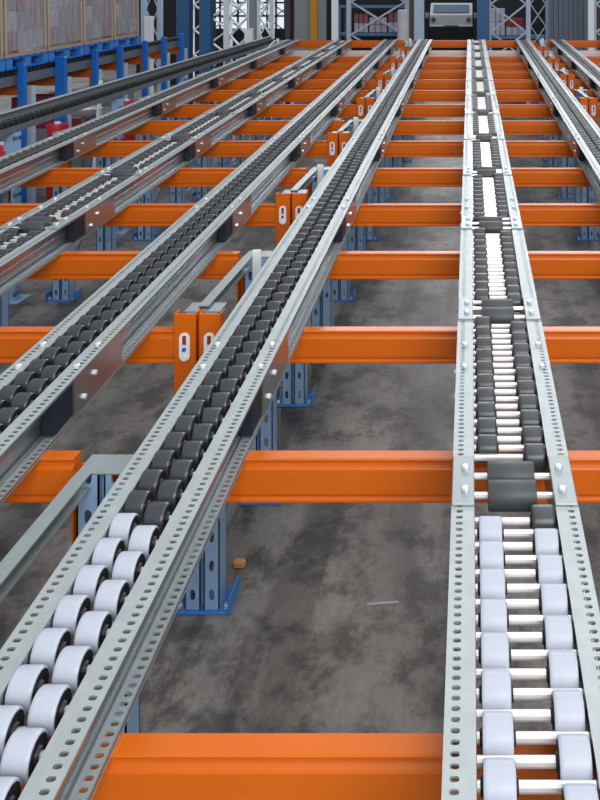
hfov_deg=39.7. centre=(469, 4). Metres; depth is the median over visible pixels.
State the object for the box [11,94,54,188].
crate
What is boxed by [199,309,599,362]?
cross beam
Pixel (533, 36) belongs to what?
shelf
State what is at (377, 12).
storage rack
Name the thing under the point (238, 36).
wall
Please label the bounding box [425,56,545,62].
cross beam
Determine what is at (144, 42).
post
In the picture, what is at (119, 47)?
post
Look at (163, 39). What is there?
post
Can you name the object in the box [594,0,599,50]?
frame
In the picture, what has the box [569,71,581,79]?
cross beam
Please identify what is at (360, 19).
stack
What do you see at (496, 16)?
stack
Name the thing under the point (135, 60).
cross beam
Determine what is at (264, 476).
cross beam
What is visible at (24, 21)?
load
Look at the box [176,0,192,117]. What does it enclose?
steel column
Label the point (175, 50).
cross beam
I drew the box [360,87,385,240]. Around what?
frame
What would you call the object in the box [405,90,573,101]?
cross beam
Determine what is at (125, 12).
load
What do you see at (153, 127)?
cross beam
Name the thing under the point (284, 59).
cross beam
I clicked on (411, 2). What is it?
post
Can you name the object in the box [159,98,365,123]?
cross beam
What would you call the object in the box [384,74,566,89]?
cross beam
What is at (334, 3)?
pole
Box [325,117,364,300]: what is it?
frame
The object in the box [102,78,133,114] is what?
crate
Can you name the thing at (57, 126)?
drum
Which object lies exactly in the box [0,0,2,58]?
load
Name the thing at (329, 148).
cross beam
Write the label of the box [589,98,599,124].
cross beam
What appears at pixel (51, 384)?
track
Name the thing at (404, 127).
cross beam
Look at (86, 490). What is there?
frame
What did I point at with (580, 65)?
track
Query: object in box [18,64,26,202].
post
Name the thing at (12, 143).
support post
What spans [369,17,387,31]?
stack
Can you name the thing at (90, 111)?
brace
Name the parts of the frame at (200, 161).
post, post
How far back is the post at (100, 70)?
9.85 m
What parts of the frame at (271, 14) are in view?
post, post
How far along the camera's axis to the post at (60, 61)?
8.86 m
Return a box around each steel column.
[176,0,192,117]
[199,0,213,103]
[477,0,489,50]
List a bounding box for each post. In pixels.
[4,131,31,303]
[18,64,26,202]
[27,85,35,202]
[55,56,66,122]
[67,77,71,127]
[69,105,101,167]
[91,50,98,167]
[99,69,101,115]
[111,96,130,234]
[117,45,122,97]
[123,63,127,98]
[141,57,149,97]
[142,40,147,97]
[161,37,166,135]
[167,52,169,119]
[179,33,183,80]
[179,75,193,190]
[184,48,187,79]
[225,60,235,161]
[409,0,413,102]
[414,0,425,117]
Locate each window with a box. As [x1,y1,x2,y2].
[216,0,246,31]
[261,0,284,31]
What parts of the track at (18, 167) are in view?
splice plate, splice plate, splice plate, splice plate, splice plate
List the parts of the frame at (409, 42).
post, post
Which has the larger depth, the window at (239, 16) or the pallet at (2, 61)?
the window at (239, 16)
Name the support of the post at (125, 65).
on the floor
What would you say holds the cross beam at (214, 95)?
attached to the frame at (141, 234)
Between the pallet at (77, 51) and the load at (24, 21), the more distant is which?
the pallet at (77, 51)
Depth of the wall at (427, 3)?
45.60 m
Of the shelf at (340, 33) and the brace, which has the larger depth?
the shelf at (340, 33)
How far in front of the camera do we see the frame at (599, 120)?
6.35 m
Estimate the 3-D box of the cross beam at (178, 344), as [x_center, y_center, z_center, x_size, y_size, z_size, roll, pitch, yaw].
[-1.917,1.198,2.737,1.970,0.297,0.064,0,0,0]
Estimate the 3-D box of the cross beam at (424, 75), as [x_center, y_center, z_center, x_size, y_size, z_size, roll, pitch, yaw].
[0.063,0.889,9.380,1.970,0.235,0.052,0,0,0]
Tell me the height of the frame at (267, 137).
1.600 m
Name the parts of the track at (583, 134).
splice plate, splice plate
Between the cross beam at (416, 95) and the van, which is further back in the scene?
the van
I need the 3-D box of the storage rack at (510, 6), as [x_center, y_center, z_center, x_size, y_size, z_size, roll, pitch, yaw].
[1.137,-0.650,18.250,1.456,5.500,0.100,0,0,0]
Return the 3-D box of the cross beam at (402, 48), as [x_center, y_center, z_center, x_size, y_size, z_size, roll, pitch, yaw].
[-1.917,0.746,11.558,1.970,0.297,0.064,0,0,0]
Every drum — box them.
[0,142,5,156]
[46,121,68,200]
[122,99,135,158]
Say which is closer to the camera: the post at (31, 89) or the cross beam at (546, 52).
the post at (31, 89)
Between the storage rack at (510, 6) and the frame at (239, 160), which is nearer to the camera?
the frame at (239, 160)
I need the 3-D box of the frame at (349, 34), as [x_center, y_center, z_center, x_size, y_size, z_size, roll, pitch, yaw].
[-1.794,-0.400,15.600,1.211,5.000,0.120,0,0,0]
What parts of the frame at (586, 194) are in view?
post, rail, foot plate, post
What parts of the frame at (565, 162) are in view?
post, foot plate, post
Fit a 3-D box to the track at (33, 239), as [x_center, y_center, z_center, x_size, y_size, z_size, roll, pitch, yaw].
[-1.894,0.859,6.467,0.277,0.690,11.146,0,0,0]
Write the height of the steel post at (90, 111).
1.035 m
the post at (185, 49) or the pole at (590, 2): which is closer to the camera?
the post at (185, 49)
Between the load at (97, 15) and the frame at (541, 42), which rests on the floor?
the frame at (541, 42)
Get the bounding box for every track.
[0,35,275,136]
[0,39,300,194]
[0,39,352,296]
[0,39,397,504]
[0,39,431,799]
[441,39,599,799]
[515,39,599,200]
[550,39,599,98]
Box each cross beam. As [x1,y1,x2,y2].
[0,84,17,94]
[0,192,291,246]
[0,309,200,395]
[0,451,84,544]
[9,168,310,202]
[21,251,243,303]
[21,733,561,799]
[27,76,54,85]
[58,132,338,167]
[67,68,90,86]
[90,61,116,78]
[112,451,599,502]
[116,120,348,140]
[123,56,141,71]
[141,51,160,58]
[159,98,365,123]
[167,47,178,53]
[187,90,375,101]
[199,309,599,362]
[201,74,383,92]
[235,71,384,79]
[253,58,395,71]
[269,46,405,56]
[269,56,395,62]
[292,192,599,225]
[298,40,405,47]
[322,251,599,278]
[339,132,574,158]
[366,98,587,118]
[369,168,591,186]
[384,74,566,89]
[390,120,598,134]
[397,58,552,70]
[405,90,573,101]
[406,46,542,55]
[412,40,537,47]
[416,71,557,79]
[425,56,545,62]
[543,46,599,58]
[547,40,599,47]
[554,58,599,73]
[556,56,599,62]
[568,74,590,93]
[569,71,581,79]
[578,90,599,101]
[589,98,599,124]
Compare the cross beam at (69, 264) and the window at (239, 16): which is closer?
the cross beam at (69, 264)
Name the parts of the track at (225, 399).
splice plate, splice plate, splice plate, splice plate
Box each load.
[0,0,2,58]
[2,0,46,57]
[43,0,82,50]
[82,0,112,44]
[110,0,138,39]
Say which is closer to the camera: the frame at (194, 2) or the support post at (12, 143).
the support post at (12, 143)
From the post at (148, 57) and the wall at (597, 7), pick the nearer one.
the post at (148, 57)
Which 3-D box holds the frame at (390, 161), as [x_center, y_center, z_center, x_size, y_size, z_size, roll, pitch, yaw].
[-0.909,1.413,9.018,0.212,1.374,0.751,0,0,3]
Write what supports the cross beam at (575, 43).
attached to the frame at (541, 42)
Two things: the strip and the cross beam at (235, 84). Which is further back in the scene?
the cross beam at (235, 84)
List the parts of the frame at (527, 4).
post, post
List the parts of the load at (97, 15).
board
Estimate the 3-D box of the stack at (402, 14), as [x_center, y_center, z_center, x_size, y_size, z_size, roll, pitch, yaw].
[-1.189,1.090,14.200,0.200,2.020,0.200,0,0,0]
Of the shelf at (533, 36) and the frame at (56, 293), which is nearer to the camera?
the frame at (56, 293)
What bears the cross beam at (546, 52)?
attached to the frame at (541, 42)
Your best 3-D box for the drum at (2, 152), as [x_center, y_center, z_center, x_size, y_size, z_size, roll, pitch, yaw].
[-4.150,1.660,7.120,0.208,0.880,0.208,0,0,0]
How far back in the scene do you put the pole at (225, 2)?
15.16 m
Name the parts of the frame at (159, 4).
post, post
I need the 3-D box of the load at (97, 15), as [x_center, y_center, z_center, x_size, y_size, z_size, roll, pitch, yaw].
[-5.099,-0.094,9.930,0.981,1.140,0.810,0,0,0]
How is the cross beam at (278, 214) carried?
attached to the frame at (4, 198)
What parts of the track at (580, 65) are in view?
splice plate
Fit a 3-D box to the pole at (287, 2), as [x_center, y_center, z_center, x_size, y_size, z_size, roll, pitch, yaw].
[-3.440,-0.650,15.100,0.185,5.500,0.185,0,0,0]
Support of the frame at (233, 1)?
on the floor
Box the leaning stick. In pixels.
[92,80,102,167]
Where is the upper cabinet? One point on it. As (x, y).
(248, 33)
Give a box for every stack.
[354,13,370,31]
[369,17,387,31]
[388,11,396,31]
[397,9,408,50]
[491,8,504,34]
[505,18,523,34]
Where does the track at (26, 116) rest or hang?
on the support post
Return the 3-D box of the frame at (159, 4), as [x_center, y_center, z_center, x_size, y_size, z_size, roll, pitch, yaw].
[-6.360,-0.400,16.000,0.400,5.000,0.120,0,0,0]
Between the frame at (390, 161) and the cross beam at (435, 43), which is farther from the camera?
the cross beam at (435, 43)
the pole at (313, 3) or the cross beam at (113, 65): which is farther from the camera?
the pole at (313, 3)
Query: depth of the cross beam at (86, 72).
9.76 m
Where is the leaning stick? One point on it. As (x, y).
(98, 111)
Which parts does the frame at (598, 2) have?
post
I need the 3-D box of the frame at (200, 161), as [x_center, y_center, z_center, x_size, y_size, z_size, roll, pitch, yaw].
[-2.889,1.413,9.018,0.212,1.374,0.751,0,0,3]
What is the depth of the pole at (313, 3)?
14.84 m
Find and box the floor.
[0,64,599,732]
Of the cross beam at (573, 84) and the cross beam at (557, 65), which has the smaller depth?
the cross beam at (573, 84)
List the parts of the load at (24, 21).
board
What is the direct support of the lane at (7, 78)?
on the cross beam
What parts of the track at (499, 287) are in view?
brake plate, brake plate, brake plate, brake plate, brake plate, brake plate, brake plate, brake plate, brake plate, brake plate, brake plate, brake plate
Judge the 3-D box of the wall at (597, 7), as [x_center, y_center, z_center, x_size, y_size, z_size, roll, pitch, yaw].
[3.533,-0.650,18.050,1.485,5.500,0.100,0,0,0]
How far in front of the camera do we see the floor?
3.19 m
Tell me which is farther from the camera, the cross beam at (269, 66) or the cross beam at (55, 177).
the cross beam at (269, 66)
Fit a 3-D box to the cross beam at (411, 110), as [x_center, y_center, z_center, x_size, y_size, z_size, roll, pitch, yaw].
[0.063,0.973,7.111,1.970,0.297,0.064,0,0,0]
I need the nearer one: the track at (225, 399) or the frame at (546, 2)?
the track at (225, 399)
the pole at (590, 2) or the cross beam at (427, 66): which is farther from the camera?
the pole at (590, 2)
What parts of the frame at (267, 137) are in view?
post, post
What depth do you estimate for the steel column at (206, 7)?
14.30 m
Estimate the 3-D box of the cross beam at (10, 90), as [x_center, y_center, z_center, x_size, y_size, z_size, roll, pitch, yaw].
[-5.795,0.934,8.274,2.450,0.237,0.052,0,0,0]
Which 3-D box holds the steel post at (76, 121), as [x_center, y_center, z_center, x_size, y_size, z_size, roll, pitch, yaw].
[-5.100,1.601,10.300,0.440,0.995,0.400,0,0,0]
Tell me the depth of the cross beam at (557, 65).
10.08 m
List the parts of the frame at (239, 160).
post, post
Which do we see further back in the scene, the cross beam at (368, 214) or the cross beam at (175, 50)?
the cross beam at (175, 50)
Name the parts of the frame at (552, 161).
post, post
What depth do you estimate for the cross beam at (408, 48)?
11.54 m
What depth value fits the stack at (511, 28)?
16.80 m
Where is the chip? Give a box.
[233,558,245,567]
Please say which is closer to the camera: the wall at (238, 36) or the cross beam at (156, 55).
the cross beam at (156, 55)
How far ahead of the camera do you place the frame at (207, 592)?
2.81 m
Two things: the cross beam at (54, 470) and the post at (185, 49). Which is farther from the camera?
the post at (185, 49)
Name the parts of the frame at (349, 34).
post, post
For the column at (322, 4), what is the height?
4.500 m
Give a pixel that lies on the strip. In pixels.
(388, 602)
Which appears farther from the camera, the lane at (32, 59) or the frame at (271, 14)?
the frame at (271, 14)
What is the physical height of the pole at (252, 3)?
5.500 m
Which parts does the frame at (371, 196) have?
post, foot plate, rail, plate, post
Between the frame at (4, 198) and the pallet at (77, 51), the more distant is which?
the pallet at (77, 51)
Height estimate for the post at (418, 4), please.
5.500 m
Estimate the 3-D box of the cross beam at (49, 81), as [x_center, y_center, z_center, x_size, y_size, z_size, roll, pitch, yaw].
[-5.795,0.909,9.024,2.450,0.237,0.052,0,0,0]
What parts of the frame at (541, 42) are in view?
post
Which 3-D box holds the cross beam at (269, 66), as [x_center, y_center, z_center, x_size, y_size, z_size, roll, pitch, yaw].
[-1.917,0.820,10.098,1.970,0.297,0.064,0,0,0]
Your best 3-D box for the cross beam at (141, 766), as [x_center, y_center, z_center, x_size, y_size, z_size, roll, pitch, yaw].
[0.063,1.272,1.275,1.970,0.297,0.064,0,0,0]
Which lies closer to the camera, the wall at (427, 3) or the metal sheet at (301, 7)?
the metal sheet at (301, 7)
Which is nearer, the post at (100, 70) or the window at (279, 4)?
the post at (100, 70)
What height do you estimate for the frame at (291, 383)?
1.144 m
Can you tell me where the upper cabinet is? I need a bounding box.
[244,29,253,55]
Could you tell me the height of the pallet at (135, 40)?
0.151 m
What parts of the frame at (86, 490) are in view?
rail, post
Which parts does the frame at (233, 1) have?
post, post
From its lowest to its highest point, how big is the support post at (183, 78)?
1.305 m
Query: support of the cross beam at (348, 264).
attached to the frame at (207, 592)
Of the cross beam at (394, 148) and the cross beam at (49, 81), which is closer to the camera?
the cross beam at (394, 148)
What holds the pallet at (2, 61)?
on the lane at (7, 78)
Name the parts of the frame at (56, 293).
post, foot plate, post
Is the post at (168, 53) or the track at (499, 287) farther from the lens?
the post at (168, 53)
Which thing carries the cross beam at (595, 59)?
attached to the frame at (552, 161)
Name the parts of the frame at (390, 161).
post, post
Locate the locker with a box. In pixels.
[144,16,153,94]
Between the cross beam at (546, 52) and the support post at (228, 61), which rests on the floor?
the support post at (228, 61)
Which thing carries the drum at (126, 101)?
on the floor
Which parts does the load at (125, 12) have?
board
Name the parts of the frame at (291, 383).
post, foot plate, rail, plate, post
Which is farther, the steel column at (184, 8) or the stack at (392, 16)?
the stack at (392, 16)
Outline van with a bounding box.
[425,3,476,50]
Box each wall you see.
[136,0,215,84]
[216,0,293,66]
[327,0,476,39]
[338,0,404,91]
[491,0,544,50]
[596,0,599,50]
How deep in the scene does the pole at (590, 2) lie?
14.75 m
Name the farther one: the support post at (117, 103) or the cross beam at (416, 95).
the cross beam at (416, 95)
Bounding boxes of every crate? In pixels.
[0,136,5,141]
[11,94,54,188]
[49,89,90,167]
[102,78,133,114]
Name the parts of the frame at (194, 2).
post, post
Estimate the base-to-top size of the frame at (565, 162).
1.374 m
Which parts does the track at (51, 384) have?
splice plate, splice plate, splice plate, splice plate, splice plate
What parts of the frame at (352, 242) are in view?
foot plate, post, rail, plate, post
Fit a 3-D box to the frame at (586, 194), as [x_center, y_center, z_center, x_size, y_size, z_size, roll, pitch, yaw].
[1.071,1.450,7.524,0.211,1.299,0.817,0,0,3]
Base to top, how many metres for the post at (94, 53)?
1.555 m
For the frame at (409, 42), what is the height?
1.600 m
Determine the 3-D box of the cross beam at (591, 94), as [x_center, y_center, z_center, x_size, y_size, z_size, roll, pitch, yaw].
[2.043,0.964,7.920,1.970,0.235,0.052,0,0,0]
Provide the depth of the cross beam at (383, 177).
4.88 m
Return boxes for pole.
[223,0,228,64]
[249,0,256,53]
[285,0,290,103]
[310,0,317,103]
[331,0,341,119]
[588,0,593,50]
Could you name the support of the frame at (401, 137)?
on the floor
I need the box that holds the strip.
[367,601,398,604]
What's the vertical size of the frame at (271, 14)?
5.000 m
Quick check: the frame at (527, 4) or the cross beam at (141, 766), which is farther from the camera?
the frame at (527, 4)
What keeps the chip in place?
on the floor
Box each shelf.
[338,5,404,39]
[491,34,544,50]
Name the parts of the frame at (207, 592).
post, foot plate, rail, plate, post, foot plate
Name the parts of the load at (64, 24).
board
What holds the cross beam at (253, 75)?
attached to the frame at (200, 161)
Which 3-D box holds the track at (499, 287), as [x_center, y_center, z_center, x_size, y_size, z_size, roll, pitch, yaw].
[0.094,0.859,6.467,0.281,0.690,11.146,0,0,0]
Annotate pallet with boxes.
[0,59,4,71]
[3,51,47,70]
[13,45,83,62]
[54,40,113,54]
[89,36,139,48]
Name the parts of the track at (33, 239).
brake plate, brake plate, splice plate, brake plate, brake plate, brake plate, brake plate, splice plate, brake plate, brake plate, splice plate, splice plate, splice plate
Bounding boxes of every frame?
[0,191,8,325]
[0,454,139,732]
[45,127,115,300]
[132,94,184,240]
[141,0,162,92]
[171,250,281,614]
[192,72,228,198]
[193,0,232,77]
[229,0,248,54]
[232,57,261,167]
[257,0,274,50]
[265,38,283,140]
[277,164,333,406]
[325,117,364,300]
[346,0,408,103]
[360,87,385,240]
[381,68,398,198]
[395,54,411,167]
[405,38,417,140]
[490,0,529,103]
[530,0,548,103]
[535,38,546,140]
[543,54,557,167]
[557,68,573,198]
[574,87,598,240]
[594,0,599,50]
[599,120,599,250]
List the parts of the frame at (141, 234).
foot plate, post, post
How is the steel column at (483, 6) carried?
on the floor
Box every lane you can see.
[0,37,178,87]
[13,45,102,65]
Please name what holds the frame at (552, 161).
on the floor
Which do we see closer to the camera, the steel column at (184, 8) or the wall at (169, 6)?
the steel column at (184, 8)
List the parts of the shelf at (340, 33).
leg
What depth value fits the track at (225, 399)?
1.64 m
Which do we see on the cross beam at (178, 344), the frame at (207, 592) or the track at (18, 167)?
the track at (18, 167)
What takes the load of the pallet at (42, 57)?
on the lane at (7, 78)
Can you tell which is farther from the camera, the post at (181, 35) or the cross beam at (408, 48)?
the post at (181, 35)
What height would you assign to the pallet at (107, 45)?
0.151 m
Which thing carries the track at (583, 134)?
on the cross beam at (416, 95)
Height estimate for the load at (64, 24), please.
1.140 m
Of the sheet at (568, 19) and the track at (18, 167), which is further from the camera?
the sheet at (568, 19)
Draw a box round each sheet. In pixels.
[294,0,309,103]
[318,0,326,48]
[549,0,587,50]
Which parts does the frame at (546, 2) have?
post, post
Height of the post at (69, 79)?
1.282 m
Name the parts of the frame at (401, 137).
post, post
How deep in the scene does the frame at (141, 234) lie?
7.17 m
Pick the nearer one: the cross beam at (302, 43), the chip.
the chip

